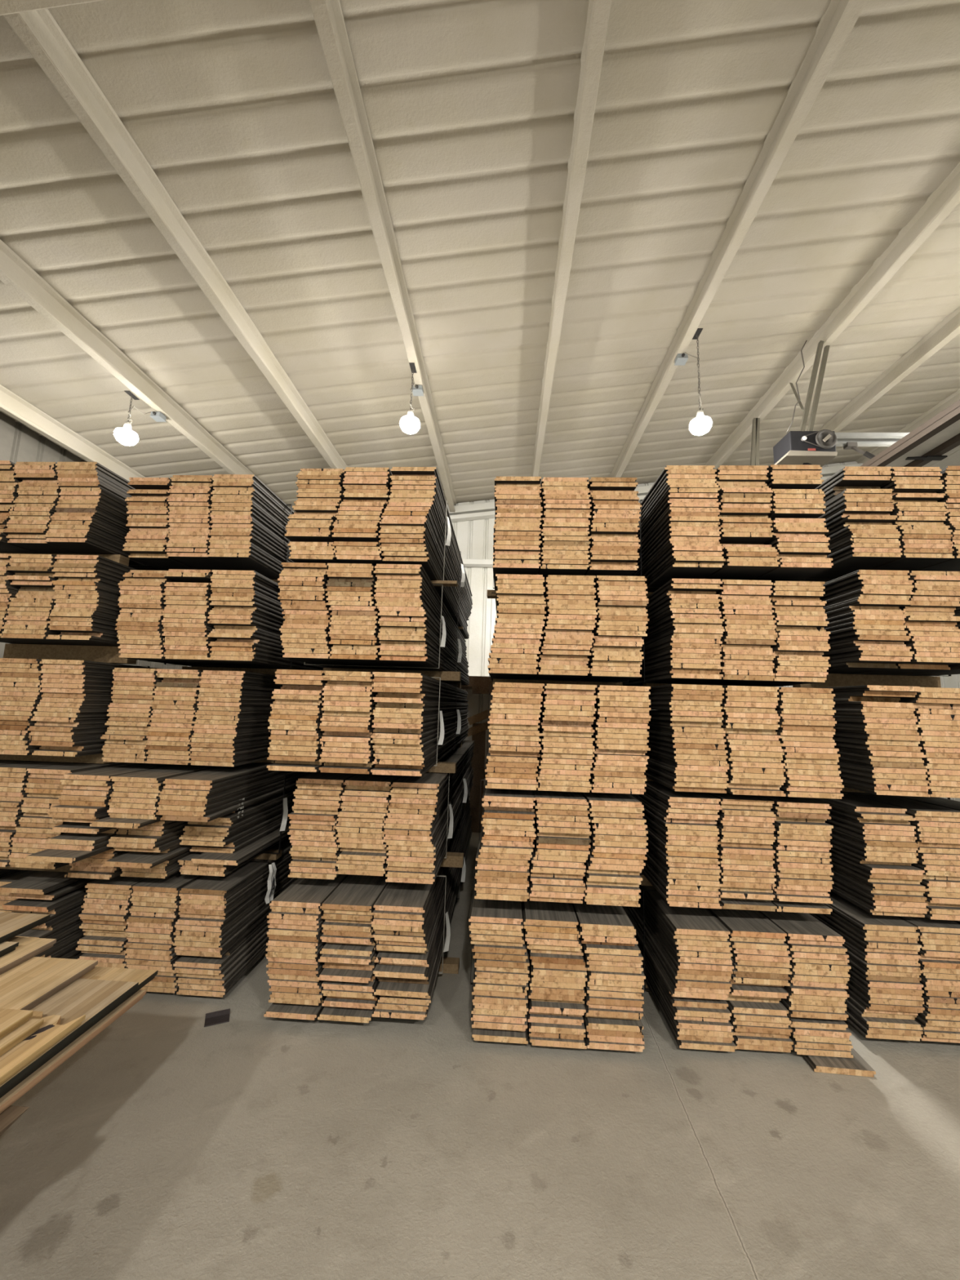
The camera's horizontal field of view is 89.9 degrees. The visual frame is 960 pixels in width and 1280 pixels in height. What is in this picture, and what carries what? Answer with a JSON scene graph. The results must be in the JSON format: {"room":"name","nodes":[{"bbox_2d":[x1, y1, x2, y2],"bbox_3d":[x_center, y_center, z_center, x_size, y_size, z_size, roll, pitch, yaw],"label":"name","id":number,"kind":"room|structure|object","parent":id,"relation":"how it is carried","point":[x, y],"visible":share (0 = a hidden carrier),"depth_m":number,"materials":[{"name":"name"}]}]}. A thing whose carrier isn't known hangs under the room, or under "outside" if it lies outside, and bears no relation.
{"room":"lumber warehouse","nodes":[
{"label":"lumber warehouse","id":0,"kind":"room"},
{"bbox_2d":[0,411,185,692],"bbox_3d":[-6.020,-0.700,1.601,0.120,5.104,15.400,1,-8,3],"label":"wall","id":1,"kind":"structure","parent":0,"point":[18,442],"depth_m":6.05,"materials":[{"name":"metal"}]},
{"bbox_2d":[0,0,959,511],"bbox_3d":[0.956,-3.941,1.643,14.050,1.808,15.663,1,-8,3],"label":"ceiling","id":2,"kind":"structure","parent":0,"point":[470,105],"depth_m":3.99,"materials":[{"name":"metal"}]},
{"bbox_2d":[3,8,347,469],"bbox_3d":[-2.458,-3.440,1.800,0.128,0.233,15.400,1,-8,3],"label":"roof beam","id":3,"kind":"structure","parent":2,"relation":"attached to","point":[39,32],"depth_m":3.40,"materials":[{"name":"metal"}]},
{"bbox_2d":[309,0,456,511],"bbox_3d":[-0.890,-3.588,1.744,0.128,0.233,15.400,1,-8,3],"label":"roof beam","id":4,"kind":"structure","parent":2,"relation":"attached to","point":[328,16],"depth_m":3.52,"materials":[{"name":"metal"}]},
{"bbox_2d":[400,363,420,434],"bbox_3d":[-0.726,-2.607,5.269,0.222,0.760,0.309,-3,-9,30],"label":"hanging lamp","id":5,"kind":"object","parent":4,"relation":"hanging from","point":[409,424],"visible":1,"depth_m":5.15,"materials":[{"name":"glass"}]},
{"bbox_2d":[412,384,423,395],"bbox_3d":[-0.725,-2.915,5.602,0.120,0.060,0.145,1,-8,3],"label":"junction box","id":6,"kind":"object","parent":4,"relation":"attached to","point":[418,390],"visible":0.88,"depth_m":5.58,"materials":[{"name":"metal"}]},
{"bbox_2d":[531,0,611,476],"bbox_3d":[0.628,-3.732,1.689,0.128,0.233,15.400,1,-8,3],"label":"roof beam","id":7,"kind":"structure","parent":2,"relation":"attached to","point":[598,11],"depth_m":3.56,"materials":[{"name":"metal"}]},
{"bbox_2d":[609,0,866,477],"bbox_3d":[2.086,-3.870,1.637,0.128,0.233,15.400,1,-8,3],"label":"roof beam","id":8,"kind":"structure","parent":2,"relation":"attached to","point":[838,20],"depth_m":3.70,"materials":[{"name":"metal"}]},
{"bbox_2d":[674,353,688,365],"bbox_3d":[2.295,-3.204,5.474,0.120,0.060,0.145,1,-8,3],"label":"junction box","id":9,"kind":"object","parent":8,"relation":"attached to","point":[681,359],"visible":0.95,"depth_m":5.46,"materials":[{"name":"metal"}]},
{"bbox_2d":[684,328,711,435],"bbox_3d":[2.326,-2.708,5.120,0.222,1.148,0.316,-1,-8,17],"label":"lamp","id":10,"kind":"object","parent":8,"relation":"hanging from","point":[701,424],"visible":1,"depth_m":4.99,"materials":[{"name":"glass"}]},
{"bbox_2d":[855,388,959,464],"bbox_3d":[6.791,-4.316,1.468,0.128,0.233,15.400,1,-8,3],"label":"roof beam","id":11,"kind":"structure","parent":2,"relation":"attached to","point":[944,404],"depth_m":7.64,"materials":[{"name":"metal"}]},
{"bbox_2d":[0,831,959,1279],"bbox_3d":[0.772,2.117,0.887,14.250,0.250,16.000,1,-8,3],"label":"floor","id":12,"kind":"structure","parent":0,"point":[169,1145],"depth_m":1.98,"materials":[{"name":"concrete"}]},
{"bbox_2d":[204,1008,230,1026],"bbox_3d":[-1.497,2.152,2.741,0.125,0.032,0.072,5,-8,-25],"label":"bracket","id":13,"kind":"object","parent":12,"relation":"on","point":[221,1016],"visible":1,"depth_m":2.75,"materials":[{"name":"metal"}]},
{"bbox_2d":[438,956,459,973],"bbox_3d":[-0.669,2.248,3.364,1.046,0.060,0.090,1,-8,3],"label":"bearer","id":14,"kind":"object","parent":12,"relation":"on","point":[451,965],"visible":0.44,"depth_m":3.30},
{"bbox_2d":[263,794,471,1022],"bbox_3d":[-0.636,2.079,4.601,1.024,0.608,3.850,1,-8,3],"label":"pack","id":15,"kind":"object","parent":14,"relation":"on","point":[359,948],"visible":0.59,"depth_m":2.76,"materials":[{"name":"brown wood"}]},
{"bbox_2d":[440,852,463,867],"bbox_3d":[-0.640,1.589,3.523,1.039,0.077,0.090,1,-8,3],"label":"bearer","id":16,"kind":"object","parent":15,"relation":"on","point":[455,860],"visible":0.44,"depth_m":3.46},
{"bbox_2d":[287,740,475,884],"bbox_3d":[-0.613,1.424,4.818,1.001,0.597,3.797,1,-8,3],"label":"pack","id":17,"kind":"object","parent":16,"relation":"on","point":[370,824],"visible":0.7,"depth_m":2.97,"materials":[{"name":"brown wood"}]},
{"bbox_2d":[426,761,456,773],"bbox_3d":[-0.696,0.910,3.497,1.045,0.065,0.090,1,-8,3],"label":"bearer","id":18,"kind":"object","parent":17,"relation":"on","point":[441,766],"visible":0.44,"depth_m":3.43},
{"bbox_2d":[266,669,469,776],"bbox_3d":[-0.673,0.738,4.727,1.005,0.605,3.832,1,-8,3],"label":"pack","id":19,"kind":"object","parent":18,"relation":"on","point":[381,722],"visible":1,"depth_m":2.86,"materials":[{"name":"brown wood"}]},
{"bbox_2d":[323,667,461,681],"bbox_3d":[-0.700,0.277,3.836,1.094,0.072,0.090,1,-8,3],"label":"bearer","id":20,"kind":"object","parent":19,"relation":"on","point":[444,675],"visible":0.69,"depth_m":3.78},
{"bbox_2d":[277,562,469,685],"bbox_3d":[-0.691,0.068,4.877,1.044,0.620,3.795,1,-8,3],"label":"pack","id":21,"kind":"object","parent":20,"relation":"on","point":[338,615],"visible":0.88,"depth_m":3.03,"materials":[{"name":"brown wood"}]},
{"bbox_2d":[284,466,472,639],"bbox_3d":[-0.662,-0.570,5.021,1.036,0.640,3.847,1,-8,3],"label":"pack","id":22,"kind":"object","parent":21,"relation":"on","point":[396,515],"visible":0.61,"depth_m":3.14,"materials":[{"name":"brown wood"}]},
{"bbox_2d":[431,580,457,586],"bbox_3d":[-0.700,-0.429,3.588,1.066,0.023,0.090,1,-8,3],"label":"bearer","id":23,"kind":"object","parent":21,"relation":"on","point":[445,583],"visible":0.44,"depth_m":3.52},
{"bbox_2d":[459,675,493,777],"bbox_3d":[0.664,1.778,7.814,2.800,2.260,1.350,1,-8,3],"label":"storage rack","id":24,"kind":"object","parent":12,"relation":"on","point":[474,681],"visible":0.02,"depth_m":7.32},
{"bbox_2d":[459,675,493,688],"bbox_3d":[0.696,0.738,7.954,2.800,0.160,1.350,1,-8,3],"label":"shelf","id":25,"kind":"object","parent":24,"relation":"attached to","point":[474,681],"depth_m":7.32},
{"bbox_2d":[469,723,485,832],"bbox_3d":[-0.039,2.022,7.117,0.200,1.548,0.132,1,-8,3],"label":"panel","id":26,"kind":"object","parent":12,"relation":"on","point":[477,762],"visible":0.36,"depth_m":7.09,"materials":[{"name":"wood"}]},
{"bbox_2d":[467,720,489,736],"bbox_3d":[0.412,1.139,7.049,1.246,0.589,0.040,1,-8,3],"label":"leaning board","id":27,"kind":"object","parent":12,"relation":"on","point":[482,726],"visible":0.14,"depth_m":7.03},
{"bbox_2d":[800,1048,875,1077],"bbox_3d":[1.901,2.259,2.747,0.300,0.029,0.550,1,-8,5],"label":"plank","id":28,"kind":"object","parent":12,"relation":"on","point":[856,1065],"visible":0.34,"depth_m":2.50,"materials":[{"name":"wood"}]},
{"bbox_3d":[1.551,2.306,3.183,0.912,0.034,0.090,1,-8,3],"label":"bearer","id":29,"kind":"object","parent":12,"relation":"on","visible":0},
{"bbox_2d":[622,884,853,1057],"bbox_3d":[1.622,2.158,4.480,0.962,0.609,3.810,1,-8,3],"label":"pack","id":30,"kind":"object","parent":29,"relation":"on","point":[722,980],"visible":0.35,"depth_m":2.63,"materials":[{"name":"wood"}]},
{"bbox_2d":[639,872,653,886],"bbox_3d":[1.551,1.646,3.302,0.899,0.089,0.090,1,-8,3],"label":"bearer","id":31,"kind":"object","parent":30,"relation":"on","point":[645,882],"visible":0.09,"depth_m":3.28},
{"bbox_2d":[629,781,833,914],"bbox_3d":[1.623,1.474,4.615,0.949,0.606,3.824,1,-8,3],"label":"pack","id":32,"kind":"object","parent":31,"relation":"on","point":[727,851],"visible":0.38,"depth_m":2.74,"materials":[{"name":"wood"}]},
{"bbox_3d":[1.585,0.986,3.390,0.902,0.033,0.090,1,-8,3],"label":"bearer","id":33,"kind":"object","parent":32,"relation":"on","visible":0},
{"bbox_2d":[631,684,844,799],"bbox_3d":[1.652,0.822,4.599,0.952,0.621,3.788,1,-8,3],"label":"pack","id":34,"kind":"object","parent":33,"relation":"on","point":[773,752],"visible":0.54,"depth_m":2.75,"materials":[{"name":"wood"}]},
{"bbox_2d":[642,683,752,686],"bbox_3d":[1.631,0.338,3.445,0.896,0.029,0.090,1,-8,3],"label":"bearer","id":35,"kind":"object","parent":34,"relation":"on","point":[643,684],"visible":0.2,"depth_m":3.42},
{"bbox_2d":[621,578,831,686],"bbox_3d":[1.702,0.190,4.738,0.946,0.615,3.792,1,-8,3],"label":"pack","id":36,"kind":"object","parent":35,"relation":"on","point":[700,631],"visible":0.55,"depth_m":2.89,"materials":[{"name":"wood"}]},
{"bbox_2d":[645,591,653,596],"bbox_3d":[1.623,-0.310,3.534,0.916,0.050,0.090,1,-8,3],"label":"bearer","id":37,"kind":"object","parent":36,"relation":"on","point":[649,593],"visible":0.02,"depth_m":3.51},
{"bbox_2d":[631,464,833,591],"bbox_3d":[1.692,-0.490,4.778,0.966,0.643,3.871,1,-8,3],"label":"pack","id":38,"kind":"object","parent":37,"relation":"on","point":[752,522],"visible":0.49,"depth_m":2.89,"materials":[{"name":"wood"}]},
{"bbox_3d":[-1.996,2.243,3.533,0.942,0.036,0.090,1,-8,3],"label":"bearer","id":39,"kind":"object","parent":12,"relation":"on","visible":0},
{"bbox_2d":[75,835,298,997],"bbox_3d":[-1.882,2.071,4.859,1.074,0.665,3.851,1,-8,3],"label":"pack","id":40,"kind":"object","parent":39,"relation":"on","point":[201,935],"visible":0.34,"depth_m":2.99,"materials":[{"name":"wood"}]},
{"bbox_2d":[253,848,281,860],"bbox_3d":[-2.006,1.594,3.621,1.007,0.050,0.090,1,-8,3],"label":"bearer","id":41,"kind":"object","parent":40,"relation":"on","point":[262,856],"visible":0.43,"depth_m":3.56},
{"bbox_2d":[24,762,315,879],"bbox_3d":[-1.915,1.406,4.801,1.108,0.643,4.256,1,-8,3],"label":"pack","id":42,"kind":"object","parent":41,"relation":"on","point":[153,820],"visible":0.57,"depth_m":2.96,"materials":[{"name":"wood"}]},
{"bbox_2d":[254,759,276,763],"bbox_3d":[-2.016,0.918,3.752,0.881,0.040,0.090,1,-8,3],"label":"bearer","id":43,"kind":"object","parent":42,"relation":"on","point":[265,760],"visible":0.11,"depth_m":3.69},
{"bbox_2d":[100,667,339,766],"bbox_3d":[-1.920,0.758,5.053,0.980,0.630,3.815,1,-8,3],"label":"pack","id":44,"kind":"object","parent":43,"relation":"on","point":[218,729],"visible":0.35,"depth_m":3.19,"materials":[{"name":"wood"}]},
{"bbox_2d":[182,666,298,675],"bbox_3d":[-1.900,0.252,3.837,0.933,0.052,0.090,1,-8,3],"label":"bearer","id":45,"kind":"object","parent":44,"relation":"on","point":[266,671],"visible":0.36,"depth_m":3.79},
{"bbox_2d":[115,568,328,670],"bbox_3d":[-1.834,0.081,5.028,0.983,0.608,3.845,1,-8,3],"label":"pack","id":46,"kind":"object","parent":45,"relation":"on","point":[193,618],"visible":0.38,"depth_m":3.17,"materials":[{"name":"wood"}]},
{"bbox_3d":[-2.010,-0.435,3.916,0.899,0.109,0.090,1,-8,3],"label":"bearer","id":47,"kind":"object","parent":46,"relation":"on","visible":0},
{"bbox_2d":[122,474,294,579],"bbox_3d":[-1.939,-0.622,5.206,0.949,0.611,3.782,1,-8,3],"label":"pack","id":48,"kind":"object","parent":47,"relation":"on","point":[217,522],"visible":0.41,"depth_m":3.36,"materials":[{"name":"wood"}]},
{"bbox_3d":[0.427,2.267,3.173,0.921,0.040,0.090,1,-8,3],"label":"bearer","id":49,"kind":"object","parent":12,"relation":"on","visible":0},
{"bbox_2d":[468,879,645,1052],"bbox_3d":[0.499,2.107,4.471,0.972,0.628,3.798,1,-8,3],"label":"pack","id":50,"kind":"object","parent":49,"relation":"on","point":[575,971],"visible":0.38,"depth_m":2.61,"materials":[{"name":"wood"}]},
{"bbox_3d":[0.473,1.579,3.264,0.914,0.095,0.090,1,-8,3],"label":"bearer","id":51,"kind":"object","parent":50,"relation":"on","visible":0},
{"bbox_2d":[474,760,648,906],"bbox_3d":[0.544,1.422,4.548,0.964,0.563,3.816,1,-8,3],"label":"pack","id":52,"kind":"object","parent":51,"relation":"on","point":[536,845],"visible":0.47,"depth_m":2.68,"materials":[{"name":"wood"}]},
{"bbox_3d":[0.524,0.957,3.323,0.902,0.032,0.090,1,-8,3],"label":"bearer","id":53,"kind":"object","parent":52,"relation":"on","visible":0},
{"bbox_2d":[484,682,651,794],"bbox_3d":[0.595,0.808,4.614,0.952,0.613,3.792,1,-8,3],"label":"pack","id":54,"kind":"object","parent":53,"relation":"on","point":[547,737],"visible":1,"depth_m":2.75,"materials":[{"name":"wood"}]},
{"bbox_2d":[493,679,622,685],"bbox_3d":[0.554,0.320,3.473,0.921,0.048,0.090,1,-8,3],"label":"bearer","id":55,"kind":"object","parent":54,"relation":"on","point":[545,682],"visible":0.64,"depth_m":3.43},
{"bbox_2d":[487,573,648,682],"bbox_3d":[0.625,0.159,4.768,0.971,0.622,3.809,1,-8,3],"label":"pack","id":56,"kind":"object","parent":55,"relation":"on","point":[570,628],"visible":0.83,"depth_m":2.91,"materials":[{"name":"wood"}]},
{"bbox_2d":[487,589,496,598],"bbox_3d":[0.536,-0.336,3.618,0.964,0.047,0.090,1,-8,3],"label":"bearer","id":57,"kind":"object","parent":56,"relation":"on","point":[489,592],"visible":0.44,"depth_m":3.60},
{"bbox_2d":[493,476,641,616],"bbox_3d":[0.642,-0.493,4.910,0.944,0.616,3.790,1,-8,3],"label":"pack","id":58,"kind":"object","parent":57,"relation":"on","point":[556,526],"visible":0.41,"depth_m":3.05,"materials":[{"name":"wood"}]},
{"bbox_3d":[2.659,2.345,3.264,0.907,0.048,0.090,1,-8,3],"label":"bearer","id":59,"kind":"object","parent":12,"relation":"on","visible":0},
{"bbox_2d":[808,890,959,1043],"bbox_3d":[2.730,2.190,4.559,0.958,0.609,3.794,1,-8,3],"label":"pack","id":60,"kind":"object","parent":59,"relation":"on","point":[904,983],"visible":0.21,"depth_m":2.72,"materials":[{"name":"wood"}]},
{"bbox_3d":[2.730,1.702,3.348,0.919,0.037,0.090,1,-8,3],"label":"bearer","id":61,"kind":"object","parent":60,"relation":"on","visible":0},
{"bbox_2d":[808,791,959,920],"bbox_3d":[2.801,1.553,4.640,0.969,0.608,3.800,1,-8,3],"label":"pack","id":62,"kind":"object","parent":61,"relation":"on","point":[891,855],"visible":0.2,"depth_m":2.81,"materials":[{"name":"wood"}]},
{"bbox_2d":[840,786,866,792],"bbox_3d":[2.700,1.035,3.435,0.913,0.091,0.090,1,-8,3],"label":"bearer","id":63,"kind":"object","parent":62,"relation":"on","point":[845,788],"visible":0.04,"depth_m":3.39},
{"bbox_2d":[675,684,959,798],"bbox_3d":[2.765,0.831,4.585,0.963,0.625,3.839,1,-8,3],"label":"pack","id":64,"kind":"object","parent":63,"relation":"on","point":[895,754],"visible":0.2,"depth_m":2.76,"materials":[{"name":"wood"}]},
{"bbox_2d":[792,673,941,688],"bbox_3d":[2.728,0.302,3.406,0.948,0.108,0.090,1,-8,3],"label":"bearer","id":65,"kind":"object","parent":64,"relation":"on","point":[833,680],"visible":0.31,"depth_m":3.36,"materials":[{"name":"wood"}]},
{"bbox_2d":[776,569,959,686],"bbox_3d":[2.801,0.131,4.742,0.998,0.592,3.868,1,-8,3],"label":"pack","id":66,"kind":"object","parent":65,"relation":"on","point":[882,622],"visible":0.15,"depth_m":2.87,"materials":[{"name":"wood"}]},
{"bbox_3d":[2.808,-0.374,3.592,0.906,0.103,0.090,1,-8,3],"label":"bearer","id":67,"kind":"object","parent":66,"relation":"on","visible":0},
{"bbox_2d":[802,466,959,581],"bbox_3d":[2.880,-0.556,4.889,0.956,0.609,3.793,1,-8,3],"label":"pack","id":68,"kind":"object","parent":67,"relation":"on","point":[890,518],"visible":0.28,"depth_m":3.05,"materials":[{"name":"wood"}]},
{"bbox_3d":[-2.095,1.669,1.310,0.440,0.564,0.477,1,-8,3],"label":"sawhorse","id":69,"kind":"object","parent":12,"relation":"on","visible":0},
{"bbox_2d":[0,1105,29,1136],"bbox_3d":[-1.772,1.351,1.333,1.028,0.117,0.110,1,-8,3],"label":"bearer","id":70,"kind":"object","parent":69,"relation":"on","point":[10,1115],"visible":1,"depth_m":1.34,"materials":[{"name":"wood"}]},
{"bbox_2d":[0,989,146,1113],"bbox_3d":[-1.532,1.146,0.197,0.300,0.029,3.400,1,-8,3],"label":"plank","id":71,"kind":"object","parent":70,"relation":"on","point":[7,1100],"visible":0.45,"depth_m":1.54,"materials":[{"name":"wood"}]},
{"bbox_2d":[0,966,157,1097],"bbox_3d":[-1.537,1.123,0.256,0.285,0.029,3.450,1,-8,3],"label":"plank","id":72,"kind":"object","parent":71,"relation":"on","point":[142,976],"visible":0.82,"depth_m":1.90,"materials":[{"name":"wood"}]},
{"bbox_2d":[0,978,138,1094],"bbox_3d":[-1.525,1.085,0.195,0.305,0.029,3.300,1,-8,3],"label":"plank","id":73,"kind":"object","parent":72,"relation":"on","point":[93,998],"visible":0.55,"depth_m":1.68,"materials":[{"name":"wood"}]},
{"bbox_2d":[0,1010,85,1084],"bbox_3d":[-1.483,1.044,0.104,0.222,0.029,3.000,1,-8,3],"label":"plank","id":74,"kind":"object","parent":73,"relation":"on","point":[51,1032],"visible":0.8,"depth_m":1.45,"materials":[{"name":"wood"}]},
{"bbox_3d":[-1.838,1.135,0.188,0.300,0.029,3.400,1,-8,3],"label":"plank","id":75,"kind":"object","parent":70,"relation":"on","visible":0},
{"bbox_3d":[-1.843,1.101,0.162,0.300,0.029,3.400,1,-8,3],"label":"plank","id":76,"kind":"object","parent":75,"relation":"on","visible":0},
{"bbox_3d":[-1.848,1.067,0.137,0.300,0.029,3.400,1,-8,3],"label":"plank","id":77,"kind":"object","parent":76,"relation":"on","visible":0},
{"bbox_2d":[0,956,97,1010],"bbox_3d":[-1.744,1.059,0.279,0.300,0.029,3.300,1,-8,3],"label":"plank","id":78,"kind":"object","parent":77,"relation":"on","point":[27,984],"visible":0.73,"depth_m":1.77,"materials":[{"name":"wood"}]},
{"bbox_2d":[0,1017,44,1056],"bbox_3d":[-1.593,1.007,0.082,0.305,0.029,2.900,1,-8,3],"label":"plank","id":79,"kind":"object","parent":78,"relation":"on","point":[31,1026],"visible":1,"depth_m":1.45,"materials":[{"name":"wood"}]},
{"bbox_2d":[0,1008,33,1039],"bbox_3d":[-1.613,0.975,0.075,0.290,0.029,2.900,1,-8,3],"label":"plank","id":80,"kind":"object","parent":79,"relation":"on","point":[11,1020],"visible":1,"depth_m":1.47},
{"bbox_3d":[-3.089,2.153,3.142,0.898,0.042,0.090,1,-8,3],"label":"bearer","id":81,"kind":"object","parent":12,"relation":"on","visible":0},
{"bbox_2d":[0,868,96,959],"bbox_3d":[-2.997,2.063,4.866,0.948,0.603,4.007,1,-8,3],"label":"pack","id":82,"kind":"object","parent":81,"relation":"on","point":[53,894],"visible":0.07,"depth_m":3.04,"materials":[{"name":"wood"}]},
{"bbox_2d":[0,863,71,871],"bbox_3d":[-3.034,1.490,3.259,0.912,0.103,0.090,1,-8,3],"label":"bearer","id":83,"kind":"object","parent":82,"relation":"on","point":[66,868],"visible":0.05,"depth_m":3.20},
{"bbox_2d":[0,760,134,869],"bbox_3d":[-2.946,1.354,4.873,0.962,0.603,3.792,1,-8,3],"label":"pack","id":84,"kind":"object","parent":83,"relation":"on","point":[28,789],"visible":0.14,"depth_m":3.01,"materials":[{"name":"wood"}]},
{"bbox_2d":[0,753,113,764],"bbox_3d":[-3.035,0.810,3.372,0.919,0.070,0.090,1,-8,3],"label":"bearer","id":85,"kind":"object","parent":84,"relation":"on","point":[93,758],"visible":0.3,"depth_m":3.32,"materials":[{"name":"wood"}]},
{"bbox_2d":[0,657,261,756],"bbox_3d":[-2.949,0.679,4.981,0.969,0.625,3.787,1,-8,3],"label":"pack","id":86,"kind":"object","parent":85,"relation":"on","point":[65,713],"visible":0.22,"depth_m":3.13,"materials":[{"name":"wood"}]},
{"bbox_2d":[3,643,137,664],"bbox_3d":[-2.946,0.100,3.464,0.924,0.118,0.090,1,-8,3],"label":"bearer","id":87,"kind":"object","parent":86,"relation":"on","point":[105,654],"visible":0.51,"depth_m":3.42,"materials":[{"name":"wood"}]},
{"bbox_2d":[0,553,152,662],"bbox_3d":[-2.862,-0.036,5.016,0.974,0.573,3.808,1,-8,3],"label":"pack","id":88,"kind":"object","parent":87,"relation":"on","point":[46,599],"visible":0.3,"depth_m":3.16,"materials":[{"name":"wood"}]},
{"bbox_2d":[0,552,129,566],"bbox_3d":[-3.090,-0.578,3.570,0.933,0.102,0.090,1,-8,3],"label":"bearer","id":89,"kind":"object","parent":88,"relation":"on","point":[119,558],"visible":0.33,"depth_m":3.52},
{"bbox_2d":[0,460,160,570],"bbox_3d":[-3.003,-0.708,5.176,0.983,0.590,3.775,1,-8,3],"label":"pack","id":90,"kind":"object","parent":89,"relation":"on","point":[77,508],"visible":0.27,"depth_m":3.33,"materials":[{"name":"wood"}]},
{"bbox_2d":[467,707,492,724],"bbox_3d":[0.434,0.937,6.975,1.232,0.629,0.040,1,-8,3],"label":"leaning board","id":91,"kind":"object","parent":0,"point":[483,715],"visible":0.36,"depth_m":6.95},
{"bbox_2d":[471,686,493,693],"bbox_3d":[0.440,0.752,7.070,1.100,0.100,0.180,1,-8,3],"label":"beam offcut","id":92,"kind":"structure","parent":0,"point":[475,690],"depth_m":7.00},
{"bbox_2d":[191,461,945,798],"bbox_3d":[1.253,-0.302,9.033,13.650,6.742,0.120,1,-8,3],"label":"wall","id":93,"kind":"structure","parent":0,"point":[474,538],"depth_m":9.09,"materials":[{"name":"metal"}]},
{"bbox_2d":[462,559,493,567],"bbox_3d":[1.280,-1.422,9.022,13.650,0.100,0.200,1,-8,3],"label":"trim","id":94,"kind":"structure","parent":93,"relation":"attached to","point":[467,562],"depth_m":9.00,"materials":[{"name":"plastic"}]},
{"bbox_2d":[447,462,862,522],"bbox_3d":[1.321,-2.678,9.232,13.650,1.776,0.120,1,-8,3],"label":"trim","id":95,"kind":"structure","parent":93,"relation":"attached to","point":[831,470],"depth_m":9.21,"materials":[{"name":"metal"}]},
{"bbox_2d":[933,674,959,801],"bbox_3d":[7.753,-1.181,0.995,0.120,6.742,15.400,1,-8,3],"label":"wall","id":96,"kind":"structure","parent":0,"point":[953,681],"depth_m":8.18,"materials":[{"name":"metal"}]},
{"bbox_2d":[0,0,103,15],"bbox_3d":[0.966,-3.453,2.049,13.650,1.937,0.300,1,-8,3],"label":"roof beam","id":97,"kind":"structure","parent":96,"relation":"attached to","point":[6,6],"depth_m":2.27,"materials":[{"name":"metal"}]},
{"bbox_2d":[0,384,145,481],"bbox_3d":[-5.494,-3.152,1.909,0.127,0.233,15.400,1,-8,3],"label":"roof beam","id":98,"kind":"structure","parent":97,"relation":"on","point":[11,403],"depth_m":6.01,"materials":[{"name":"metal"}]},
{"bbox_2d":[0,239,288,506],"bbox_3d":[-3.931,-3.300,1.853,0.128,0.233,15.400,1,-8,3],"label":"roof beam","id":99,"kind":"structure","parent":97,"relation":"on","point":[15,273],"depth_m":4.79,"materials":[{"name":"metal"}]},
{"bbox_2d":[113,391,151,445],"bbox_3d":[-3.867,-2.413,5.330,0.222,0.578,0.335,3,-8,-13],"label":"hanging lamp","id":100,"kind":"object","parent":99,"relation":"hanging from","point":[125,435],"visible":1,"depth_m":5.22,"materials":[{"name":"glass"}]},
{"bbox_2d":[149,411,166,422],"bbox_3d":[-3.790,-2.633,5.653,0.120,0.060,0.145,1,-8,3],"label":"junction box","id":101,"kind":"object","parent":99,"relation":"attached to","point":[157,416],"visible":0.98,"depth_m":5.63,"materials":[{"name":"metal"}]},
{"bbox_2d":[705,162,959,469],"bbox_3d":[3.785,-4.031,1.576,0.128,0.233,15.400,1,-8,3],"label":"roof beam","id":102,"kind":"structure","parent":97,"relation":"on","point":[946,197],"depth_m":4.95,"materials":[{"name":"metal"}]},
{"bbox_2d":[750,417,759,465],"bbox_3d":[3.835,-2.259,6.799,0.304,1.883,0.080,1,-8,3],"label":"hanger","id":103,"kind":"object","parent":102,"relation":"hanging from","point":[754,458],"visible":0.29,"depth_m":6.86,"materials":[{"name":"metal"}]},
{"bbox_2d":[773,340,909,466],"bbox_3d":[5.455,-2.545,5.562,4.208,1.572,0.854,1,-8,3],"label":"garage door opener","id":104,"kind":"object","parent":102,"relation":"hanging from","point":[802,446],"visible":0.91,"depth_m":5.27,"materials":[{"name":"metal"}]},
{"bbox_2d":[861,399,959,469],"bbox_3d":[5.822,-1.729,5.003,3.611,0.128,3.800,1,-8,3],"label":"door","id":105,"kind":"structure","parent":104,"relation":"hanging from","point":[935,442],"depth_m":4.56,"materials":[{"name":"metal"}]},
{"bbox_2d":[817,306,959,432],"bbox_3d":[5.258,-4.171,1.523,0.128,0.233,15.400,1,-8,3],"label":"roof beam","id":106,"kind":"structure","parent":97,"relation":"on","point":[946,331],"depth_m":6.26,"materials":[{"name":"metal"}]},
{"bbox_3d":[-2.147,1.125,0.184,0.300,0.029,3.400,1,-8,3],"label":"plank","id":107,"kind":"object","parent":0,"visible":0},
{"bbox_3d":[-2.151,1.091,0.159,0.300,0.029,3.400,1,-8,3],"label":"plank","id":108,"kind":"object","parent":107,"relation":"on","visible":0},
{"bbox_3d":[-2.156,1.057,0.133,0.300,0.029,3.400,1,-8,3],"label":"plank","id":109,"kind":"object","parent":108,"relation":"on","visible":0},
{"bbox_3d":[-2.051,1.058,0.340,0.300,0.029,3.300,1,-8,3],"label":"plank","id":110,"kind":"object","parent":109,"relation":"on","visible":0},
{"bbox_2d":[0,936,56,974],"bbox_3d":[-1.996,1.028,0.326,0.300,0.029,3.400,1,-8,3],"label":"plank","id":111,"kind":"object","parent":110,"relation":"on","point":[28,948],"visible":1,"depth_m":1.92,"materials":[{"name":"wood"}]},
{"bbox_2d":[0,941,18,957],"bbox_3d":[-2.040,0.997,0.333,0.260,0.029,3.200,1,-8,3],"label":"plank","id":112,"kind":"object","parent":111,"relation":"on","point":[6,947],"visible":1,"depth_m":1.88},
{"bbox_2d":[0,911,50,943],"bbox_3d":[-2.085,0.976,0.413,0.270,0.029,3.400,1,-8,3],"label":"plank","id":113,"kind":"object","parent":112,"relation":"on","point":[11,924],"visible":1,"depth_m":2.02,"materials":[{"name":"wood"}]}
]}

